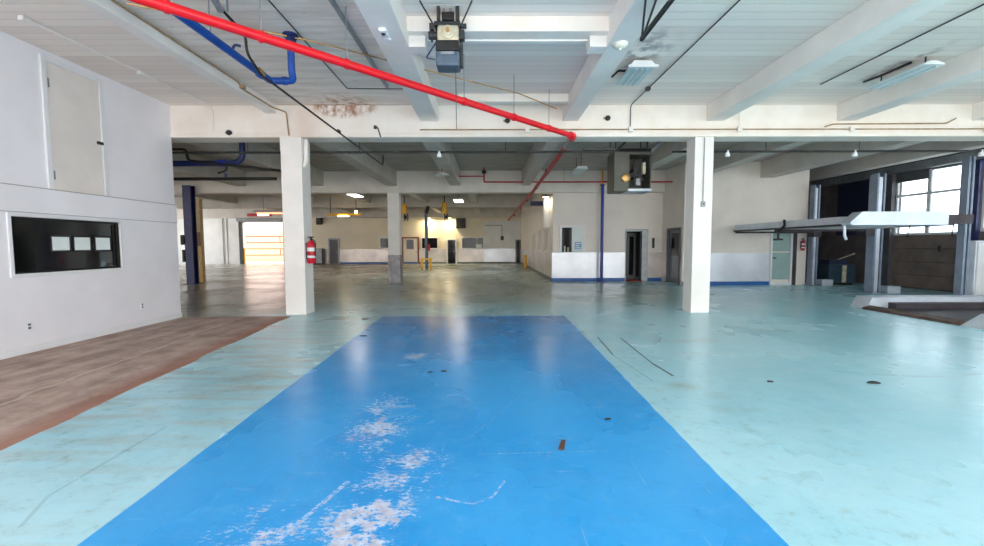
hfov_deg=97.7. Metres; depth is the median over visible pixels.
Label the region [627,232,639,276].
wall
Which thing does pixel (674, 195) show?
wall
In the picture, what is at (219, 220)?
trim
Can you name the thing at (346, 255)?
trim
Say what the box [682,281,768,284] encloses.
baseboard
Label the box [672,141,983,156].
pipe
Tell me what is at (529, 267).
baseboard
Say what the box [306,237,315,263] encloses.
fire extinguisher
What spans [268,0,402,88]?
conduit
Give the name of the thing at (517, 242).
door
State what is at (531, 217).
wall
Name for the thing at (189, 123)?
beam
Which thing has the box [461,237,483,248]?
window
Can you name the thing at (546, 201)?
trim
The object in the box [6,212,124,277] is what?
window
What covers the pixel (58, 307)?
wall
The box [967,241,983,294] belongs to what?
tall cabinet
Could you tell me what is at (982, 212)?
window
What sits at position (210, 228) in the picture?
wall
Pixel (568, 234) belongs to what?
window
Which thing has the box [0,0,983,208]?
ceiling
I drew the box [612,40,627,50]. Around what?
lamp
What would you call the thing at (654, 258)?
trim
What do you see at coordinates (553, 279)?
baseboard
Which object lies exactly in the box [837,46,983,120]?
ceiling beam
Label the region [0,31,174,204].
wall
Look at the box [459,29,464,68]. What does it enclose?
switch
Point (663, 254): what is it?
trim
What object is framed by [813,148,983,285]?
wall
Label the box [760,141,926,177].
ceiling beam
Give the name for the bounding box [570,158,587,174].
ceiling light
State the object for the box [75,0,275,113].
ceiling beam
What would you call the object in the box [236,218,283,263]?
door frame
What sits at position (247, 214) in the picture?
exit light
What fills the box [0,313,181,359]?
baseboard
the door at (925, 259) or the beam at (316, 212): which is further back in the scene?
the beam at (316, 212)
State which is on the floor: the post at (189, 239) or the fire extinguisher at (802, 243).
the post at (189, 239)
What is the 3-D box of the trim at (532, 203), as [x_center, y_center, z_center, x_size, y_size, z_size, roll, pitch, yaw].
[2.194,-3.323,20.594,0.700,0.200,0.300,0,4,0]
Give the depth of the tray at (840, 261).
16.27 m
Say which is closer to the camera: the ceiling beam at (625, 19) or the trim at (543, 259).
the ceiling beam at (625, 19)
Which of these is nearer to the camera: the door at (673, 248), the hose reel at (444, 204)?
the door at (673, 248)
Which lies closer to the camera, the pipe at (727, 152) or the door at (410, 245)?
the pipe at (727, 152)
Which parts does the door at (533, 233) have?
pane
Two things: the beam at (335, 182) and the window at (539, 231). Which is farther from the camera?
the window at (539, 231)
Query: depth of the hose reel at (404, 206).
26.65 m
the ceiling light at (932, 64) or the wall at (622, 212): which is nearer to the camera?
the ceiling light at (932, 64)
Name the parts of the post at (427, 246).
guard leg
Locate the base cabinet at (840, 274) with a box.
[817,264,855,284]
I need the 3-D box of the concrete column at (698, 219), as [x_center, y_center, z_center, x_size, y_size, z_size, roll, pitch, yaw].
[4.707,-1.068,9.836,0.420,3.920,0.420,0,4,0]
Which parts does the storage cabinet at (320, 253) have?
door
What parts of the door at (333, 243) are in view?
panel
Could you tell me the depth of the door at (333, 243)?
36.27 m
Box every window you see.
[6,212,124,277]
[379,237,387,248]
[421,237,437,248]
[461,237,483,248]
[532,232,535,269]
[537,228,542,250]
[543,228,548,252]
[559,225,585,252]
[980,183,983,231]
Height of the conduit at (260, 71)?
0.673 m
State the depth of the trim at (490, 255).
36.41 m
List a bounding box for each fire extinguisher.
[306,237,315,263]
[800,238,805,250]
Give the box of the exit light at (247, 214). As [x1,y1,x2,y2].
[247,214,271,215]
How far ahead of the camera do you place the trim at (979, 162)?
12.87 m
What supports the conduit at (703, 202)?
attached to the concrete column at (698, 219)
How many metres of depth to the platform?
10.05 m
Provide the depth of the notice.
36.28 m
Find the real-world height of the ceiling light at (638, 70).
0.175 m
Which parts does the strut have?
drop leg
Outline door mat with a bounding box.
[626,279,641,281]
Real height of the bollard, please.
0.900 m
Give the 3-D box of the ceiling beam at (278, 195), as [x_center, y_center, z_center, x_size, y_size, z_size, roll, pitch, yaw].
[-11.375,-4.299,22.612,0.400,0.420,8.950,0,4,0]
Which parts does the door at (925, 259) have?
panel, panel, panel, panel, pane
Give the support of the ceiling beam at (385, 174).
attached to the ceiling
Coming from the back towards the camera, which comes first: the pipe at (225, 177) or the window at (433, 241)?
the window at (433, 241)
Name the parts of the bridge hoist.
rail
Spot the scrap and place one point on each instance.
(870, 382)
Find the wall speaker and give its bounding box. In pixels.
[316,218,322,224]
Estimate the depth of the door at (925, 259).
14.45 m
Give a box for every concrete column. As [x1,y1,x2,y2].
[280,137,313,314]
[387,193,402,281]
[683,137,713,312]
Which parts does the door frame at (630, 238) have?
pane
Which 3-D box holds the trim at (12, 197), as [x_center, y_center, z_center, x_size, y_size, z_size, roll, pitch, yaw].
[-6.737,-0.847,2.833,0.012,0.370,12.860,0,4,0]
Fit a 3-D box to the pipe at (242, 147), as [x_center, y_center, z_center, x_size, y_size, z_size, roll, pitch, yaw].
[-7.851,-3.158,10.461,3.670,1.138,0.166,0,4,0]
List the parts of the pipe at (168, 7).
rod, rod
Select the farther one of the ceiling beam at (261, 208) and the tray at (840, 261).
the ceiling beam at (261, 208)
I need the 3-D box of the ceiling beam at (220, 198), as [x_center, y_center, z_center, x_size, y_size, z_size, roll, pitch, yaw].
[-16.175,-4.280,22.579,0.400,0.420,8.950,0,4,0]
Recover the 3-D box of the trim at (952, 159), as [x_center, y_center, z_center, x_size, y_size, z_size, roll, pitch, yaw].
[14.477,-3.606,14.200,0.220,0.250,10.600,0,4,0]
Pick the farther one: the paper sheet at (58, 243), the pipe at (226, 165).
the pipe at (226, 165)
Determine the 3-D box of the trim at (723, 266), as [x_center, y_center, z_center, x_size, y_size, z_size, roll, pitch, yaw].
[8.851,-0.218,16.269,3.270,1.080,0.030,0,4,0]
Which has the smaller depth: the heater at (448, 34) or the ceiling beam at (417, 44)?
the heater at (448, 34)
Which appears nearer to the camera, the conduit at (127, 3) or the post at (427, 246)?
the conduit at (127, 3)
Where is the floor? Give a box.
[0,263,983,545]
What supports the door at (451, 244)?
in the wall at (352, 233)
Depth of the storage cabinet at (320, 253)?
35.78 m
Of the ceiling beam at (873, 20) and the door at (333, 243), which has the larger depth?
the door at (333, 243)
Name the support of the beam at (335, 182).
attached to the ceiling
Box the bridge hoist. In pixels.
[327,199,360,216]
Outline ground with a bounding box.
[246,261,283,263]
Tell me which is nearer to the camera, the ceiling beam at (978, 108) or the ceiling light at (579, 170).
the ceiling beam at (978, 108)
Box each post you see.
[180,185,200,283]
[195,198,205,281]
[421,206,431,269]
[597,170,604,281]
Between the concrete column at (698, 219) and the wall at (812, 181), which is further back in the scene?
the wall at (812, 181)
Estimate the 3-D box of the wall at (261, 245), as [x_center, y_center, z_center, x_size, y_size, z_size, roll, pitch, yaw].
[-20.314,-2.746,43.418,24.000,3.120,0.300,0,4,0]
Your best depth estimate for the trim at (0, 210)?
6.94 m
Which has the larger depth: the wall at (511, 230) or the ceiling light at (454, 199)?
the wall at (511, 230)
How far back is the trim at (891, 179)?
15.72 m
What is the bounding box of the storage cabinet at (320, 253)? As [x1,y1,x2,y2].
[313,249,324,263]
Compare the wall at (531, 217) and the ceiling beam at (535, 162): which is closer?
the ceiling beam at (535, 162)
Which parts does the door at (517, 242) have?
panel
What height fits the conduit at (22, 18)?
0.565 m
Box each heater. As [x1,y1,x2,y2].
[253,206,282,213]
[419,0,471,129]
[607,142,661,193]
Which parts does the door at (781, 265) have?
panel, pane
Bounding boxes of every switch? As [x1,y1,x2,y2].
[429,23,433,30]
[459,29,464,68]
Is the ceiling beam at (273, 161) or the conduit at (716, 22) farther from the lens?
the ceiling beam at (273, 161)
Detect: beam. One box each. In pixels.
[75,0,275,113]
[170,104,983,142]
[172,151,245,185]
[173,170,664,194]
[174,196,530,207]
[177,208,520,218]
[180,194,237,203]
[188,142,323,185]
[261,208,281,209]
[269,194,313,202]
[312,142,396,185]
[331,208,355,212]
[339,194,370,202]
[354,0,438,120]
[407,16,608,38]
[409,36,606,53]
[409,194,427,202]
[422,142,459,185]
[431,208,441,212]
[458,94,567,104]
[468,194,477,202]
[522,142,559,185]
[563,0,663,120]
[648,142,686,169]
[707,0,950,120]
[713,141,812,172]
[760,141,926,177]
[809,141,983,181]
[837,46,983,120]
[972,101,983,120]
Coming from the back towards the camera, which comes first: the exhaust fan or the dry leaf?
the exhaust fan
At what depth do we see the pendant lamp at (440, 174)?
13.72 m
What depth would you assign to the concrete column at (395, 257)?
17.92 m
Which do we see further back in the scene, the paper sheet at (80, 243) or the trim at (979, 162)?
the trim at (979, 162)
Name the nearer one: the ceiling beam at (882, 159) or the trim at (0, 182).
the trim at (0, 182)
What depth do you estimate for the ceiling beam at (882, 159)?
14.05 m
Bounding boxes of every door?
[39,53,109,195]
[328,238,339,263]
[402,237,418,263]
[446,239,456,263]
[515,240,520,262]
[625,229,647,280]
[666,227,681,284]
[769,231,797,284]
[817,180,869,282]
[891,164,961,291]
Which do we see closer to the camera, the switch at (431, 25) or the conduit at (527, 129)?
the switch at (431, 25)
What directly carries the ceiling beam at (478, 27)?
attached to the ceiling
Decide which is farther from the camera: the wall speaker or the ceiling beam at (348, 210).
the wall speaker
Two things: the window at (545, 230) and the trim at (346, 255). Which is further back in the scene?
the trim at (346, 255)
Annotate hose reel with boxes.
[402,196,407,220]
[442,195,447,220]
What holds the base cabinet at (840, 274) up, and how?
on the floor
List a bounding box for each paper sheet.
[49,235,71,251]
[72,235,91,251]
[94,236,111,251]
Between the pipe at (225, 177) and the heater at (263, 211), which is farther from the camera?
the heater at (263, 211)
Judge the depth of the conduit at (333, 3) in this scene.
6.21 m
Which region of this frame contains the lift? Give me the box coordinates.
[734,156,975,294]
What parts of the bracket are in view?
leg, leg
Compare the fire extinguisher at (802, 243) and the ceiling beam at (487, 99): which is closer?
the ceiling beam at (487, 99)
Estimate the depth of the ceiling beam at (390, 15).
5.96 m
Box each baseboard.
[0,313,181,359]
[340,262,518,263]
[520,262,551,280]
[552,278,661,280]
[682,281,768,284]
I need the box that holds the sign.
[575,242,580,248]
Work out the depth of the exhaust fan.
35.88 m
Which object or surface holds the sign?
attached to the window at (568, 234)
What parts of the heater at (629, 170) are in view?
blower motor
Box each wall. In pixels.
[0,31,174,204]
[0,211,180,352]
[177,218,239,264]
[243,218,520,263]
[245,230,283,260]
[484,221,520,248]
[521,194,551,251]
[552,193,662,252]
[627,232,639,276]
[662,162,685,284]
[711,162,809,284]
[805,181,812,277]
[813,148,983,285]
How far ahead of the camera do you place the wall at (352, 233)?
36.29 m
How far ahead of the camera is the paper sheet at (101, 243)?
7.51 m
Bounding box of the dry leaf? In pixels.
[558,439,565,449]
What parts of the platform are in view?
rail, recess plate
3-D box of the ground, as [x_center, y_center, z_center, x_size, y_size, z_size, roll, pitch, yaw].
[-0.416,-2.100,58.586,120.000,0.280,42.800,0,4,0]
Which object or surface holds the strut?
attached to the ceiling
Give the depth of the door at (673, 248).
17.16 m
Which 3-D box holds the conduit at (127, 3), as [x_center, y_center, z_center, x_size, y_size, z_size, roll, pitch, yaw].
[-1.547,-3.413,7.167,7.009,0.172,0.176,-3,4,-32]
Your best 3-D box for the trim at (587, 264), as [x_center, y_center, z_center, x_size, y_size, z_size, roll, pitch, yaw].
[4.082,-0.330,18.232,3.100,1.080,0.030,0,4,0]
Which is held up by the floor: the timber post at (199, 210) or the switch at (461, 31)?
the timber post at (199, 210)
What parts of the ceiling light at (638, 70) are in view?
plate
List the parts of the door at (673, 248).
pane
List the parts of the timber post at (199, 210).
plate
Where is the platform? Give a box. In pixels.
[851,295,983,329]
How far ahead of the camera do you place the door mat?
18.20 m
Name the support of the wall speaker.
attached to the wall at (352, 233)
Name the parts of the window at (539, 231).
pane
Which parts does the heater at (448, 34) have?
mount plate, pull cord, release lever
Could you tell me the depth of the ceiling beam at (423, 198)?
24.96 m
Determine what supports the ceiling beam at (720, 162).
attached to the ceiling
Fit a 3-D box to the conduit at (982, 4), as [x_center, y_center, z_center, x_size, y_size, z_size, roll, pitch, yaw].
[6.280,-3.417,5.285,0.022,0.022,5.900,0,4,0]
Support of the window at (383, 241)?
in the wall at (352, 233)
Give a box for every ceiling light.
[347,194,363,196]
[453,198,462,201]
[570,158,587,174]
[611,60,658,85]
[863,56,944,88]
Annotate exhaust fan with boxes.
[456,218,465,227]
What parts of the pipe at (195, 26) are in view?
hanger rod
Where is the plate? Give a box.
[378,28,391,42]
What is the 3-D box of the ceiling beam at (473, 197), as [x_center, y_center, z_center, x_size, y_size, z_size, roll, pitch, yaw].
[-1.075,-4.339,22.684,0.400,0.420,8.950,0,4,0]
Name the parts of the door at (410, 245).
pane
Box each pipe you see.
[127,0,575,220]
[172,0,298,84]
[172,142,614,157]
[172,148,280,173]
[173,143,245,166]
[173,173,276,196]
[459,167,672,182]
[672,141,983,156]
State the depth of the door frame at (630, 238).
18.33 m
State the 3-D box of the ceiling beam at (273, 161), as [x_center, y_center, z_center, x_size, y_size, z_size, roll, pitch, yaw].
[-7.111,-3.639,13.797,0.400,0.620,7.890,0,4,0]
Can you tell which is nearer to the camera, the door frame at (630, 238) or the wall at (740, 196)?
the wall at (740, 196)
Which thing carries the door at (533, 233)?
in the wall at (531, 217)
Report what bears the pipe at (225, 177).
hanging from the ceiling
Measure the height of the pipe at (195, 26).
0.680 m
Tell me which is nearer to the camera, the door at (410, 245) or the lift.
the lift
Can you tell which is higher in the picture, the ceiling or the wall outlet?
the ceiling
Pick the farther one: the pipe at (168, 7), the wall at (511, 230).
the wall at (511, 230)
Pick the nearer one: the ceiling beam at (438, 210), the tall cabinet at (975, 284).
the tall cabinet at (975, 284)
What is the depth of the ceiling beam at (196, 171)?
15.24 m
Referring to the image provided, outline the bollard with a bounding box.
[524,255,526,267]
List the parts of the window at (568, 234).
pane, sliding panel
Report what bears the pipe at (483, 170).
hanging from the ceiling
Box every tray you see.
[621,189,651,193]
[819,253,854,264]
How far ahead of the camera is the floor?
3.76 m
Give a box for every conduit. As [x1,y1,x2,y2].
[17,15,213,130]
[111,0,289,135]
[127,3,556,108]
[223,11,383,164]
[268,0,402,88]
[328,0,388,87]
[420,112,983,132]
[630,0,739,125]
[701,137,705,206]
[820,4,983,84]
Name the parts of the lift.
post, lock lever, plate, post, post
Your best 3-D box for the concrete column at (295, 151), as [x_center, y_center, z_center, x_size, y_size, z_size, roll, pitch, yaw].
[-4.365,-1.032,9.772,0.564,3.920,0.470,0,4,0]
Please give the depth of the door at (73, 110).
7.19 m
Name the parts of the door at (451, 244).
panel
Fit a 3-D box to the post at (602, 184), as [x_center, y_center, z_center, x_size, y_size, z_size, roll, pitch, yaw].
[4.559,-1.937,17.805,0.280,4.620,0.240,0,4,0]
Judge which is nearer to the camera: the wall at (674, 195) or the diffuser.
the diffuser
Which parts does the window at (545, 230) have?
pane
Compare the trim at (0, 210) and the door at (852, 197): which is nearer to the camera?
the trim at (0, 210)
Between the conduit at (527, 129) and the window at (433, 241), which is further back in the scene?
the window at (433, 241)
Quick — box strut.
[211,0,228,12]
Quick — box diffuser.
[570,168,587,174]
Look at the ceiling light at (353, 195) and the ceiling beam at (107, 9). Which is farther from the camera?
the ceiling light at (353, 195)
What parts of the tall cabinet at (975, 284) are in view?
door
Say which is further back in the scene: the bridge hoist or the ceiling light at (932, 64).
the bridge hoist
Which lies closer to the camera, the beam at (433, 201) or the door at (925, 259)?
the door at (925, 259)
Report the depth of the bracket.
4.89 m
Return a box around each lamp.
[434,172,448,176]
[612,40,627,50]
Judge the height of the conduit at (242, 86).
0.642 m
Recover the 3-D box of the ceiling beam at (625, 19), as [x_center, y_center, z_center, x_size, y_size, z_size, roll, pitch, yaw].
[1.768,-3.091,2.893,0.340,0.360,13.150,0,4,0]
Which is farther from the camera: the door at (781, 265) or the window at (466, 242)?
the window at (466, 242)
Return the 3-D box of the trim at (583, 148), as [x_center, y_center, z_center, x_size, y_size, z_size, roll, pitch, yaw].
[2.494,-2.895,10.051,0.750,0.065,0.080,0,4,0]
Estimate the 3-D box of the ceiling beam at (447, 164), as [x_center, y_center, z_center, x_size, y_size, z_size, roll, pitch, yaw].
[-1.491,-3.662,13.836,0.420,0.620,7.890,0,4,0]
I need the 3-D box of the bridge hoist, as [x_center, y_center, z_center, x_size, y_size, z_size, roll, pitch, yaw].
[-9.254,-4.164,26.895,2.100,1.260,0.350,0,4,0]
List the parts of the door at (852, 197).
panel, panel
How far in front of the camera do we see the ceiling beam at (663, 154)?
12.24 m
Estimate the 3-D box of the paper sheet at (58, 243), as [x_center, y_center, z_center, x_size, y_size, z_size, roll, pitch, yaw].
[-6.803,-0.463,6.785,0.004,0.270,0.335,0,4,0]
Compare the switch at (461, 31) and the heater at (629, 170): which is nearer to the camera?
the switch at (461, 31)
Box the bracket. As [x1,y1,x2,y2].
[640,0,674,40]
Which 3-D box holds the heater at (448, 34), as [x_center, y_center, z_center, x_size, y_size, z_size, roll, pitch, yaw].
[-0.580,-2.684,5.639,0.679,1.529,0.389,0,4,0]
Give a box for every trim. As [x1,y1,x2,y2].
[0,182,172,204]
[0,183,176,222]
[0,210,171,222]
[217,218,228,263]
[325,249,483,262]
[484,249,514,261]
[520,249,551,277]
[530,201,542,205]
[543,195,550,227]
[552,252,624,277]
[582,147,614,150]
[647,252,660,277]
[661,252,682,281]
[682,253,769,281]
[809,149,983,188]
[881,174,895,284]
[970,159,983,240]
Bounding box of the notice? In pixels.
[476,244,481,248]
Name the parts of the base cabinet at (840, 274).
drawer, drawer, drawer, door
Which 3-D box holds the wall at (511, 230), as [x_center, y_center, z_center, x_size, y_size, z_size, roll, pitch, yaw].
[0.874,-3.232,36.344,3.120,2.380,0.060,0,4,0]
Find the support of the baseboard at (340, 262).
attached to the wall at (352, 233)
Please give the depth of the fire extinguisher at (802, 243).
16.08 m

